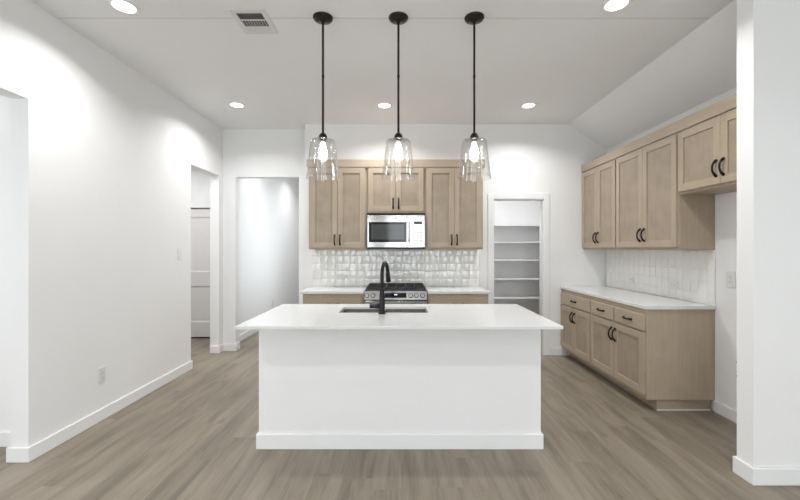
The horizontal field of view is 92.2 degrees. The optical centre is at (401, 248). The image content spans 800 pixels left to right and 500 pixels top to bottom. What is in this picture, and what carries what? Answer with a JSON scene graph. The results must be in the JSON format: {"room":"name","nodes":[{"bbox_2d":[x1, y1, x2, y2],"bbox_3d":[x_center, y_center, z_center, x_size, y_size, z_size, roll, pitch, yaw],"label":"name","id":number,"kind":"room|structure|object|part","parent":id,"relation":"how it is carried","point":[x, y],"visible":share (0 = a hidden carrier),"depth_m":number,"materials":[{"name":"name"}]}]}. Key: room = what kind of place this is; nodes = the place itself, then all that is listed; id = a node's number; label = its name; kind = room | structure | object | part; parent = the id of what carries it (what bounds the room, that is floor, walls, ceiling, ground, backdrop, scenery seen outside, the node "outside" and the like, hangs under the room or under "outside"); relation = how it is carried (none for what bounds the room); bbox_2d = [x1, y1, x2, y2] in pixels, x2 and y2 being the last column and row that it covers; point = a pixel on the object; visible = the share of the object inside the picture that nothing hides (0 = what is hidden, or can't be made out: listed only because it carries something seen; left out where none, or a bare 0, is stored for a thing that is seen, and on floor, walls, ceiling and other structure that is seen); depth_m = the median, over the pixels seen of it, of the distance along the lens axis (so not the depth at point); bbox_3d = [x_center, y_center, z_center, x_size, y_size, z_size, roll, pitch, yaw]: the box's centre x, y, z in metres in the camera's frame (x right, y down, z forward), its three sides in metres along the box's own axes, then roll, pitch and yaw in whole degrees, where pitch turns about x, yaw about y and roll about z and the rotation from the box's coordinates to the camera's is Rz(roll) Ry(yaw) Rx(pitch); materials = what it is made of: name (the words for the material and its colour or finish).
{"room":"kitchen","nodes":[
{"label":"kitchen","id":0,"kind":"room"},
{"bbox_2d":[0,95,9,431],"bbox_3d":[-4.198,-0.124,0.868,3.244,3.048,3.975,0,0,0],"label":"wall","id":1,"kind":"structure","parent":0,"point":[4,101],"depth_m":2.73,"materials":[{"name":"paint"}]},
{"bbox_2d":[0,432,9,446],"bbox_3d":[-4.138,1.347,2.728,3.124,0.105,0.015,0,0,0],"label":"baseboard","id":2,"kind":"structure","parent":1,"relation":"attached to","point":[4,436],"depth_m":2.72,"materials":[{"name":"wood"}]},
{"bbox_2d":[0,0,298,446],"bbox_3d":[-2.516,-0.124,2.500,0.120,3.048,13.400,0,0,0],"label":"wall","id":3,"kind":"structure","parent":0,"point":[102,156],"depth_m":3.16,"materials":[{"name":"paint"}]},
{"bbox_2d":[98,366,104,382],"bbox_3d":[-2.452,1.028,3.150,0.008,0.120,0.075,0,0,0],"label":"wall outlet","id":4,"kind":"object","parent":3,"relation":"attached to","point":[101,371],"visible":1,"depth_m":3.14,"materials":[{"name":"white plastic"}]},
{"bbox_2d":[6,329,258,462],"bbox_3d":[-1.933,1.351,5.860,1.315,0.098,6.680,0,0,0],"label":"baseboard","id":5,"kind":"structure","parent":3,"relation":"attached to","point":[13,454],"depth_m":3.10,"materials":[{"name":"wood"}]},
{"bbox_2d":[177,249,181,258],"bbox_3d":[-2.452,0.055,4.255,0.008,0.120,0.075,0,0,0],"label":"light switch","id":6,"kind":"object","parent":3,"relation":"attached to","point":[179,251],"visible":1,"depth_m":4.24,"materials":[{"name":"white plastic"}]},
{"bbox_2d":[58,18,709,18],"bbox_3d":[-0.126,-1.648,2.748,4.661,0.002,0.012,0,0,0],"label":"trim","id":7,"kind":"structure","parent":3,"relation":"attached to","point":[58,18],"depth_m":2.75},
{"bbox_2d":[191,168,209,207],"bbox_3d":[-3.498,-0.124,5.050,1.844,3.048,2.140,0,0,0],"label":"wall","id":8,"kind":"structure","parent":0,"point":[200,182],"depth_m":6.00,"materials":[{"name":"paint"}]},
{"bbox_2d":[191,209,209,336],"bbox_3d":[-3.270,0.374,6.020,0.928,2.008,0.090,0,0,0],"label":"door","id":9,"kind":"structure","parent":8,"relation":"in","point":[200,218],"depth_m":6.04,"materials":[{"name":"wood"}]},
{"bbox_2d":[223,129,304,343],"bbox_3d":[-1.866,-0.124,5.350,1.180,3.048,0.120,0,0,0],"label":"wall","id":10,"kind":"structure","parent":0,"point":[247,153],"depth_m":5.29,"materials":[{"name":"paint"}]},
{"bbox_2d":[31,0,736,179],"bbox_3d":[0.000,-1.507,2.800,12.000,0.582,14.400,0,0,0],"label":"ceiling","id":11,"kind":"structure","parent":0,"point":[613,81],"depth_m":3.28,"materials":[{"name":"paint"}]},
{"bbox_2d":[107,0,139,14],"bbox_3d":[-1.885,-1.645,2.615,0.186,0.006,0.186,0,0,0],"label":"recessed light","id":12,"kind":"object","parent":11,"relation":"in","point":[123,6],"visible":1,"depth_m":2.61,"materials":[{"name":"white plastic"}]},
{"bbox_2d":[228,102,244,107],"bbox_3d":[-1.885,-1.645,4.405,0.186,0.006,0.186,0,0,0],"label":"recessed light","id":13,"kind":"object","parent":11,"relation":"in","point":[232,104],"visible":1,"depth_m":4.39,"materials":[{"name":"plastic"}]},
{"bbox_2d":[228,9,277,33],"bbox_3d":[-1.065,-1.644,2.790,0.250,0.008,0.300,0,0,0],"label":"ceiling vent","id":14,"kind":"object","parent":11,"relation":"in","point":[251,21],"visible":1,"depth_m":2.77,"materials":[{"name":"metal"}]},
{"bbox_2d":[306,11,338,178],"bbox_3d":[-0.559,-1.073,2.740,0.234,1.148,0.234,0,0,0],"label":"pendant light","id":15,"kind":"object","parent":11,"relation":"hanging from","point":[323,18],"visible":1,"depth_m":2.73,"materials":[{"name":"brown metal"}]},
{"bbox_2d":[318,132,326,142],"bbox_3d":[-0.559,-0.791,2.740,0.062,0.074,0.062,0,0,0],"label":"socket","id":16,"kind":"object","parent":15,"relation":"attached to","point":[322,137],"depth_m":2.72,"materials":[{"name":"brown metal"}]},
{"bbox_3d":[-0.559,-0.638,2.740,0.234,0.278,0.234,0,0,0],"label":"lamp shade","id":17,"kind":"part","parent":15,"relation":"part of","materials":[{"name":"clear glass"}]},
{"bbox_3d":[-0.559,-1.212,2.740,0.019,0.793,0.019,0,0,0],"label":"rod","id":18,"kind":"part","parent":15,"relation":"part of","materials":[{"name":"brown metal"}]},
{"bbox_3d":[-0.559,-0.698,2.740,0.061,0.112,0.061,0,0,0],"label":"bulb","id":19,"kind":"part","parent":15,"relation":"part of","materials":[{"name":"white glass"}]},
{"bbox_2d":[376,102,392,108],"bbox_3d":[-0.195,-1.645,4.420,0.186,0.006,0.186,0,0,0],"label":"recessed light","id":20,"kind":"object","parent":11,"relation":"in","point":[383,105],"visible":1,"depth_m":4.41,"materials":[{"name":"white plastic"}]},
{"bbox_2d":[384,11,413,170],"bbox_3d":[-0.022,-1.073,2.740,0.234,1.148,0.234,0,0,0],"label":"pendant light","id":21,"kind":"object","parent":11,"relation":"hanging from","point":[398,18],"visible":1,"depth_m":2.73,"materials":[{"name":"black metal"}]},
{"bbox_2d":[394,132,402,142],"bbox_3d":[-0.022,-0.791,2.740,0.062,0.074,0.062,0,0,0],"label":"socket","id":22,"kind":"object","parent":21,"relation":"attached to","point":[398,136],"depth_m":2.72,"materials":[{"name":"brown metal"}]},
{"bbox_3d":[-0.022,-1.212,2.740,0.019,0.793,0.019,0,0,0],"label":"rod","id":23,"kind":"part","parent":21,"relation":"part of","materials":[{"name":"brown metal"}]},
{"bbox_3d":[-0.022,-0.698,2.740,0.061,0.112,0.061,0,0,0],"label":"bulb","id":24,"kind":"part","parent":21,"relation":"part of","materials":[{"name":"white glass"}]},
{"bbox_2d":[458,11,490,181],"bbox_3d":[0.518,-1.073,2.740,0.234,1.148,0.234,0,0,0],"label":"pendant light","id":25,"kind":"object","parent":11,"relation":"hanging from","point":[472,18],"visible":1,"depth_m":2.73,"materials":[{"name":"black metal"}]},
{"bbox_2d":[470,132,478,143],"bbox_3d":[0.518,-0.791,2.740,0.062,0.074,0.062,0,0,0],"label":"socket","id":26,"kind":"object","parent":25,"relation":"attached to","point":[474,136],"depth_m":2.72,"materials":[{"name":"brown metal"}]},
{"bbox_3d":[0.518,-1.212,2.740,0.019,0.793,0.019,0,0,0],"label":"rod","id":27,"kind":"part","parent":25,"relation":"part of","materials":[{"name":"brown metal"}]},
{"bbox_3d":[0.518,-0.638,2.740,0.234,0.278,0.234,0,0,0],"label":"lamp shade","id":28,"kind":"part","parent":25,"relation":"part of","materials":[{"name":"clear glass"}]},
{"bbox_3d":[0.518,-0.698,2.740,0.061,0.112,0.061,0,0,0],"label":"bulb","id":29,"kind":"part","parent":25,"relation":"part of","materials":[{"name":"white glass"}]},
{"bbox_2d":[520,102,536,108],"bbox_3d":[1.458,-1.645,4.420,0.186,0.006,0.186,0,0,0],"label":"recessed light","id":30,"kind":"object","parent":11,"relation":"in","point":[530,104],"visible":1,"depth_m":4.41,"materials":[{"name":"white plastic"}]},
{"bbox_2d":[601,0,631,12],"bbox_3d":[1.445,-1.645,2.590,0.186,0.006,0.186,0,0,0],"label":"recessed light","id":31,"kind":"object","parent":11,"relation":"in","point":[609,6],"visible":1,"depth_m":2.60,"materials":[{"name":"white plastic"}]},
{"bbox_2d":[0,331,799,499],"bbox_3d":[0.000,1.450,2.800,12.000,0.100,14.400,0,0,0],"label":"floor","id":32,"kind":"structure","parent":0,"point":[192,437],"depth_m":2.56,"materials":[{"name":"brown wood"}]},
{"bbox_2d":[303,294,364,303],"bbox_3d":[-0.794,0.960,4.743,0.712,0.880,0.656,0,0,0],"label":"base cabinet","id":33,"kind":"object","parent":32,"relation":"on","point":[307,298],"visible":0.05,"depth_m":4.46,"materials":[{"name":"brown wood"}]},
{"bbox_3d":[-0.794,0.638,4.467,0.672,0.140,0.022,0,0,0],"label":"drawer","id":34,"kind":"part","parent":33,"relation":"part of","materials":[{"name":"brown wood"}]},
{"bbox_2d":[300,286,366,293],"bbox_3d":[-0.804,0.504,4.763,0.736,0.032,0.621,0,0,0],"label":"countertop","id":35,"kind":"structure","parent":33,"relation":"on","point":[314,289],"depth_m":4.53,"materials":[{"name":"white stone"}]},
{"bbox_2d":[364,283,426,303],"bbox_3d":[-0.067,0.922,4.707,0.723,0.956,0.677,0,0,0],"label":"gas range","id":36,"kind":"object","parent":32,"relation":"on","point":[395,293],"visible":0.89,"depth_m":4.44,"materials":[{"name":"grey metal"}]},
{"bbox_3d":[-0.067,0.534,4.447,0.723,0.102,0.043,0,0,0],"label":"control panel","id":37,"kind":"part","parent":36,"relation":"part of","materials":[{"name":"silver metal"}]},
{"bbox_3d":[-0.067,0.900,4.449,0.717,0.600,0.039,0,0,0],"label":"oven door","id":38,"kind":"part","parent":36,"relation":"part of","materials":[{"name":"silver metal"}]},
{"bbox_2d":[365,286,426,290],"bbox_3d":[-0.067,0.486,4.749,0.719,0.016,0.588,0,0,0],"label":"cooktop","id":39,"kind":"object","parent":36,"relation":"in","point":[370,288],"depth_m":4.48,"materials":[{"name":"metal"}]},
{"bbox_2d":[256,329,542,448],"bbox_3d":[-0.012,0.955,3.041,2.008,0.891,0.709,0,0,0],"label":"kitchen island","id":40,"kind":"object","parent":32,"relation":"on","point":[319,388],"visible":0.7,"depth_m":2.70,"materials":[{"name":"paint"}]},
{"bbox_2d":[235,304,562,328],"bbox_3d":[-0.015,0.498,2.928,2.078,0.020,0.985,0,0,0],"label":"island countertop","id":41,"kind":"structure","parent":40,"relation":"on","point":[284,316],"depth_m":2.71,"materials":[{"name":"white stone"}]},
{"bbox_2d":[370,261,390,313],"bbox_3d":[-0.134,0.292,2.983,0.112,0.393,0.273,0,0,31],"label":"kitchen faucet","id":42,"kind":"object","parent":41,"relation":"on","point":[381,306],"visible":1,"depth_m":2.89,"materials":[{"name":"black metal"}]},
{"bbox_3d":[-0.202,0.432,2.904,0.077,0.036,0.038,0,0,0],"label":"lever handle","id":43,"kind":"part","parent":42,"relation":"part of","materials":[{"name":"black metal"}]},
{"bbox_2d":[378,287,385,313],"bbox_3d":[-0.147,0.389,2.905,0.054,0.200,0.054,0,0,0],"label":"faucet","id":44,"kind":"object","parent":42,"relation":"attached to","point":[381,306],"depth_m":2.89,"materials":[{"name":"black metal"}]},
{"bbox_3d":[-0.129,0.197,2.990,0.028,0.203,0.200,0,0,12],"label":"spout","id":45,"kind":"part","parent":42,"relation":"part of","materials":[{"name":"black metal"}]},
{"bbox_2d":[341,309,426,312],"bbox_3d":[-0.140,0.606,3.105,0.705,0.193,0.316,0,0,0],"label":"undermount sink","id":46,"kind":"object","parent":41,"relation":"in","point":[344,310],"visible":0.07,"depth_m":3.25,"materials":[{"name":"metal"}]},
{"bbox_3d":[-0.321,0.606,3.105,0.342,0.193,0.316,0,0,0],"label":"bowl","id":47,"kind":"part","parent":46,"relation":"part of","materials":[{"name":"metal"}]},
{"bbox_3d":[0.032,0.606,3.105,0.362,0.193,0.316,0,0,0],"label":"bowl","id":48,"kind":"part","parent":46,"relation":"part of","materials":[{"name":"metal"}]},
{"bbox_3d":[-0.012,1.347,3.041,2.008,0.106,0.709,0,0,0],"label":"baseboard","id":49,"kind":"part","parent":40,"relation":"part of","materials":[{"name":"wood"}]},
{"bbox_2d":[427,294,487,303],"bbox_3d":[0.657,0.960,4.743,0.706,0.880,0.656,0,0,0],"label":"base cabinet","id":50,"kind":"object","parent":32,"relation":"on","point":[431,298],"visible":0.1,"depth_m":4.46,"materials":[{"name":"brown wood"}]},
{"bbox_2d":[425,286,489,293],"bbox_3d":[0.664,0.504,4.763,0.724,0.032,0.621,0,0,0],"label":"countertop","id":51,"kind":"structure","parent":50,"relation":"on","point":[430,289],"depth_m":4.53,"materials":[{"name":"white stone"}]},
{"bbox_3d":[0.657,0.638,4.467,0.666,0.140,0.022,0,0,0],"label":"drawer","id":52,"kind":"part","parent":50,"relation":"part of","materials":[{"name":"brown wood"}]},
{"bbox_2d":[561,289,601,374],"bbox_3d":[2.372,0.960,4.668,0.650,0.880,0.805,0,0,0],"label":"base cabinet","id":53,"kind":"object","parent":32,"relation":"on","point":[576,313],"visible":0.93,"depth_m":4.59,"materials":[{"name":"brown wood"}]},
{"bbox_3d":[2.099,0.991,4.861,0.022,0.538,0.380,0,0,0],"label":"door","id":54,"kind":"part","parent":53,"relation":"part of","materials":[{"name":"brown wood"}]},
{"bbox_3d":[2.099,0.638,4.663,0.022,0.140,0.775,0,0,0],"label":"drawer","id":55,"kind":"part","parent":53,"relation":"part of","materials":[{"name":"brown wood"}]},
{"bbox_3d":[2.099,0.991,4.471,0.022,0.538,0.390,0,0,0],"label":"door","id":56,"kind":"part","parent":53,"relation":"part of","materials":[{"name":"brown wood"}]},
{"bbox_2d":[591,296,714,409],"bbox_3d":[2.372,0.960,3.789,0.650,0.880,0.949,0,0,0],"label":"base cabinet","id":57,"kind":"object","parent":32,"relation":"on","point":[665,359],"visible":0.99,"depth_m":3.31,"materials":[{"name":"brown wood"}]},
{"bbox_3d":[2.099,0.991,4.023,0.022,0.538,0.462,0,0,0],"label":"door","id":58,"kind":"part","parent":57,"relation":"part of","materials":[{"name":"brown wood"}]},
{"bbox_3d":[2.099,0.638,4.027,0.022,0.140,0.454,0,0,0],"label":"drawer","id":59,"kind":"part","parent":57,"relation":"part of","materials":[{"name":"brown wood"}]},
{"bbox_3d":[2.070,0.836,3.756,0.044,0.139,0.024,0,0,0],"label":"handle","id":60,"kind":"part","parent":57,"relation":"part of","materials":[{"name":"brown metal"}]},
{"bbox_3d":[2.099,0.638,3.553,0.022,0.140,0.452,0,0,0],"label":"drawer","id":61,"kind":"part","parent":57,"relation":"part of","materials":[{"name":"brown wood"}]},
{"bbox_3d":[2.099,0.991,3.557,0.022,0.538,0.460,0,0,0],"label":"door","id":62,"kind":"part","parent":57,"relation":"part of","materials":[{"name":"brown wood"}]},
{"bbox_2d":[560,286,715,309],"bbox_3d":[2.396,0.504,4.186,0.605,0.032,1.773,0,0,0],"label":"countertop","id":63,"kind":"structure","parent":57,"relation":"on","point":[646,301],"depth_m":3.78,"materials":[{"name":"white stone"}]},
{"bbox_2d":[305,124,605,354],"bbox_3d":[0.787,-0.124,5.242,4.126,3.048,0.335,0,0,0],"label":"wall","id":64,"kind":"structure","parent":0,"point":[523,158],"depth_m":5.07,"materials":[{"name":"paint"}]},
{"bbox_2d":[309,167,367,248],"bbox_3d":[-0.787,-0.500,4.876,0.712,1.010,0.387,0,0,0],"label":"upper cabinet","id":65,"kind":"object","parent":64,"relation":"attached to","point":[338,214],"visible":0.99,"depth_m":4.73,"materials":[{"name":"brown wood"}]},
{"bbox_3d":[-0.956,-0.505,4.734,0.334,0.976,0.022,0,0,0],"label":"door","id":66,"kind":"part","parent":65,"relation":"part of","materials":[{"name":"brown wood"}]},
{"bbox_3d":[-0.618,-0.505,4.734,0.334,0.976,0.022,0,0,0],"label":"door","id":67,"kind":"part","parent":65,"relation":"part of","materials":[{"name":"brown wood"}]},
{"bbox_2d":[307,159,484,168],"bbox_3d":[-0.070,-1.053,4.896,2.191,0.094,0.350,0,0,0],"label":"crown molding","id":68,"kind":"structure","parent":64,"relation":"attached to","point":[312,162],"depth_m":4.72,"materials":[{"name":"brown wood"}]},
{"bbox_2d":[367,167,424,214],"bbox_3d":[-0.070,-0.724,4.876,0.718,0.563,0.387,0,0,0],"label":"upper cabinet","id":69,"kind":"object","parent":64,"relation":"attached to","point":[390,190],"visible":0.98,"depth_m":4.73,"materials":[{"name":"brown wood"}]},
{"bbox_3d":[-0.240,-0.729,4.734,0.337,0.529,0.022,0,0,0],"label":"door","id":70,"kind":"part","parent":69,"relation":"part of","materials":[{"name":"brown wood"}]},
{"bbox_2d":[367,215,424,248],"bbox_3d":[-0.065,-0.206,4.848,0.701,0.416,0.424,0,0,0],"label":"microwave oven","id":71,"kind":"object","parent":69,"relation":"attached to","point":[383,231],"visible":1,"depth_m":4.67,"materials":[{"name":"grey metal"}]},
{"bbox_3d":[-0.176,-0.217,4.686,0.480,0.394,0.021,0,0,0],"label":"door","id":72,"kind":"part","parent":71,"relation":"part of","materials":[{"name":"silver metal"}]},
{"bbox_3d":[0.092,-0.210,4.657,0.018,0.270,0.041,0,0,0],"label":"handle","id":73,"kind":"part","parent":71,"relation":"part of","materials":[{"name":"silver metal"}]},
{"bbox_3d":[0.176,-0.217,4.686,0.218,0.394,0.021,0,0,0],"label":"control panel","id":74,"kind":"part","parent":71,"relation":"part of","materials":[{"name":"silver metal"}]},
{"bbox_3d":[0.101,-0.729,4.734,0.337,0.529,0.022,0,0,0],"label":"door","id":75,"kind":"part","parent":69,"relation":"part of","materials":[{"name":"brown wood"}]},
{"bbox_2d":[312,249,480,285],"bbox_3d":[-0.068,0.246,5.067,2.215,0.481,0.013,0,0,0],"label":"tile backsplash","id":76,"kind":"structure","parent":64,"relation":"attached to","point":[360,267],"depth_m":5.06,"materials":[{"name":"tile"}]},
{"bbox_2d":[313,270,321,278],"bbox_3d":[-1.105,0.335,5.059,0.115,0.110,0.006,0,0,0],"label":"wall outlet","id":77,"kind":"object","parent":76,"relation":"attached to","point":[317,274],"visible":1,"depth_m":5.06,"materials":[{"name":"white plastic"}]},
{"bbox_2d":[336,274,344,278],"bbox_3d":[-0.800,0.362,5.058,0.120,0.075,0.008,0,0,0],"label":"wall outlet","id":78,"kind":"object","parent":76,"relation":"attached to","point":[338,276],"visible":1,"depth_m":5.06,"materials":[{"name":"white plastic"}]},
{"bbox_2d":[424,167,482,248],"bbox_3d":[0.647,-0.500,4.876,0.713,1.010,0.387,0,0,0],"label":"upper cabinet","id":79,"kind":"object","parent":64,"relation":"attached to","point":[453,214],"visible":0.99,"depth_m":4.73,"materials":[{"name":"brown wood"}]},
{"bbox_3d":[0.478,-0.505,4.734,0.334,0.976,0.022,0,0,0],"label":"door","id":80,"kind":"part","parent":79,"relation":"part of","materials":[{"name":"brown wood"}]},
{"bbox_3d":[0.817,-0.505,4.734,0.334,0.976,0.022,0,0,0],"label":"door","id":81,"kind":"part","parent":79,"relation":"part of","materials":[{"name":"brown wood"}]},
{"bbox_2d":[488,193,549,354],"bbox_3d":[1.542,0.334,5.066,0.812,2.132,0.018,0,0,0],"label":"trim","id":82,"kind":"structure","parent":64,"relation":"attached to","point":[491,196],"depth_m":5.06,"materials":[{"name":"wood"}]},
{"bbox_2d":[550,348,565,354],"bbox_3d":[0.447,1.351,5.067,3.446,0.098,0.015,0,0,0],"label":"baseboard","id":83,"kind":"structure","parent":64,"relation":"attached to","point":[553,351],"depth_m":5.06,"materials":[{"name":"wood"}]},
{"bbox_2d":[494,201,539,314],"bbox_3d":[1.735,-0.124,6.018,1.570,3.048,1.645,0,0,0],"label":"wall","id":84,"kind":"structure","parent":0,"point":[505,212],"depth_m":6.72,"materials":[{"name":"paint"}]},
{"bbox_2d":[494,277,539,279],"bbox_3d":[1.735,0.505,6.570,1.328,0.020,0.300,0,0,0],"label":"shelf","id":85,"kind":"object","parent":84,"relation":"attached to","point":[495,278],"visible":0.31,"depth_m":6.46,"materials":[{"name":"paint"}]},
{"bbox_2d":[494,296,539,298],"bbox_3d":[1.735,0.825,6.570,1.328,0.020,0.300,0,0,0],"label":"shelf","id":86,"kind":"object","parent":84,"relation":"attached to","point":[495,297],"visible":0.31,"depth_m":6.47,"materials":[{"name":"paint"}]},
{"bbox_2d":[494,225,539,226],"bbox_3d":[1.735,-0.394,6.570,1.328,0.020,0.300,0,0,0],"label":"shelf","id":87,"kind":"object","parent":84,"relation":"attached to","point":[494,225],"visible":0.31,"depth_m":6.50,"materials":[{"name":"paint"}]},
{"bbox_2d":[494,259,539,260],"bbox_3d":[1.735,0.190,6.570,1.328,0.020,0.300,0,0,0],"label":"shelf","id":88,"kind":"object","parent":84,"relation":"attached to","point":[494,259],"visible":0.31,"depth_m":6.51,"materials":[{"name":"paint"}]},
{"bbox_2d":[494,242,539,242],"bbox_3d":[1.735,-0.113,6.570,1.328,0.020,0.300,0,0,0],"label":"shelf","id":89,"kind":"object","parent":84,"relation":"attached to","point":[494,242],"visible":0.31,"depth_m":6.42,"materials":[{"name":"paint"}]},
{"bbox_2d":[606,87,736,410],"bbox_3d":[2.775,-0.124,3.740,0.150,3.048,2.670,0,0,0],"label":"wall","id":90,"kind":"structure","parent":0,"point":[725,203],"depth_m":3.22,"materials":[{"name":"paint"}]},
{"bbox_2d":[582,158,617,248],"bbox_3d":[2.513,-0.500,4.668,0.367,1.010,0.805,0,0,0],"label":"upper cabinet","id":91,"kind":"object","parent":90,"relation":"attached to","point":[598,183],"visible":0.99,"depth_m":4.61,"materials":[{"name":"brown wood"}]},
{"bbox_3d":[2.381,-0.505,4.866,0.022,0.976,0.390,0,0,0],"label":"door","id":92,"kind":"part","parent":91,"relation":"part of","materials":[{"name":"brown wood"}]},
{"bbox_3d":[2.381,-0.505,4.471,0.022,0.976,0.390,0,0,0],"label":"door","id":93,"kind":"part","parent":91,"relation":"part of","materials":[{"name":"brown wood"}]},
{"bbox_2d":[606,249,715,305],"bbox_3d":[2.693,0.246,4.183,0.013,0.481,1.757,0,0,0],"label":"tile backsplash","id":94,"kind":"structure","parent":90,"relation":"attached to","point":[694,271],"depth_m":3.91,"materials":[{"name":"tile"}]},
{"bbox_2d":[627,276,633,282],"bbox_3d":[2.683,0.355,4.510,0.008,0.075,0.120,0,0,0],"label":"wall outlet","id":95,"kind":"object","parent":94,"relation":"attached to","point":[629,278],"visible":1,"depth_m":4.51,"materials":[{"name":"white plastic"}]},
{"bbox_2d":[616,132,714,249],"bbox_3d":[2.513,-0.500,3.789,0.367,1.010,0.949,0,0,0],"label":"upper cabinet","id":96,"kind":"object","parent":90,"relation":"attached to","point":[651,212],"visible":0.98,"depth_m":3.56,"materials":[{"name":"brown wood"}]},
{"bbox_3d":[2.381,-0.505,4.023,0.022,0.976,0.462,0,0,0],"label":"door","id":97,"kind":"part","parent":96,"relation":"part of","materials":[{"name":"brown wood"}]},
{"bbox_3d":[2.352,-0.137,3.822,0.044,0.139,0.024,0,0,0],"label":"handle","id":98,"kind":"part","parent":96,"relation":"part of","materials":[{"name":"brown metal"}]},
{"bbox_3d":[2.352,-0.137,3.756,0.044,0.139,0.024,0,0,0],"label":"handle","id":99,"kind":"part","parent":96,"relation":"part of","materials":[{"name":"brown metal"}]},
{"bbox_3d":[2.381,-0.505,3.556,0.022,0.976,0.462,0,0,0],"label":"door","id":100,"kind":"part","parent":96,"relation":"part of","materials":[{"name":"brown wood"}]},
{"bbox_2d":[657,409,710,410],"bbox_3d":[2.449,1.396,3.339,0.467,0.008,0.012,0,0,0],"label":"trim","id":101,"kind":"structure","parent":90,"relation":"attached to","point":[657,409],"depth_m":3.34,"materials":[{"name":"wood"}]},
{"bbox_2d":[678,108,736,194],"bbox_3d":[2.513,-0.736,2.865,0.367,0.539,0.897,0,0,0],"label":"upper cabinet","id":102,"kind":"object","parent":90,"relation":"attached to","point":[707,150],"visible":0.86,"depth_m":2.98,"materials":[{"name":"brown wood"}]},
{"bbox_2d":[581,93,736,172],"bbox_3d":[2.377,-1.053,3.744,0.022,0.094,2.655,0,0,0],"label":"crown molding","id":103,"kind":"structure","parent":102,"relation":"attached to","point":[725,105],"depth_m":3.39,"materials":[{"name":"brown wood"}]},
{"bbox_3d":[2.381,-0.741,3.085,0.022,0.505,0.436,0,0,0],"label":"door","id":104,"kind":"part","parent":102,"relation":"part of","materials":[{"name":"brown wood"}]},
{"bbox_3d":[2.352,-0.608,2.897,0.044,0.139,0.024,0,0,0],"label":"handle","id":105,"kind":"part","parent":102,"relation":"part of","materials":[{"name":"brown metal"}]},
{"bbox_3d":[2.352,-0.608,2.832,0.044,0.139,0.024,0,0,0],"label":"handle","id":106,"kind":"part","parent":102,"relation":"part of","materials":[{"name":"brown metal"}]},
{"bbox_3d":[2.381,-0.741,2.644,0.022,0.505,0.436,0,0,0],"label":"door","id":107,"kind":"part","parent":102,"relation":"part of","materials":[{"name":"brown wood"}]},
{"bbox_2d":[714,401,736,422],"bbox_3d":[2.692,1.351,2.857,0.015,0.098,0.905,0,0,0],"label":"baseboard","id":108,"kind":"structure","parent":90,"relation":"attached to","point":[723,410],"depth_m":3.19,"materials":[{"name":"wood"}]},
{"bbox_2d":[726,271,735,287],"bbox_3d":[2.696,0.250,3.155,0.008,0.130,0.090,0,0,0],"label":"wall outlet","id":109,"kind":"object","parent":90,"relation":"attached to","point":[730,276],"visible":1,"depth_m":3.14,"materials":[{"name":"white plastic"}]},
{"bbox_2d":[732,356,736,380],"bbox_3d":[2.694,0.965,3.090,0.012,0.190,0.100,0,0,0],"label":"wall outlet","id":110,"kind":"object","parent":90,"relation":"attached to","point":[734,359],"visible":0.53,"depth_m":3.12,"materials":[{"name":"plastic"}]},
{"bbox_2d":[737,0,799,467],"bbox_3d":[4.047,-0.124,2.348,3.906,3.048,0.115,0,0,0],"label":"wall","id":111,"kind":"structure","parent":0,"point":[768,31],"depth_m":2.29,"materials":[{"name":"paint"}]},
{"bbox_2d":[733,456,799,485],"bbox_3d":[3.539,1.349,2.348,2.921,0.102,0.145,0,0,0],"label":"baseboard","id":112,"kind":"structure","parent":111,"relation":"attached to","point":[754,476],"depth_m":2.27,"materials":[{"name":"wood"}]}
]}

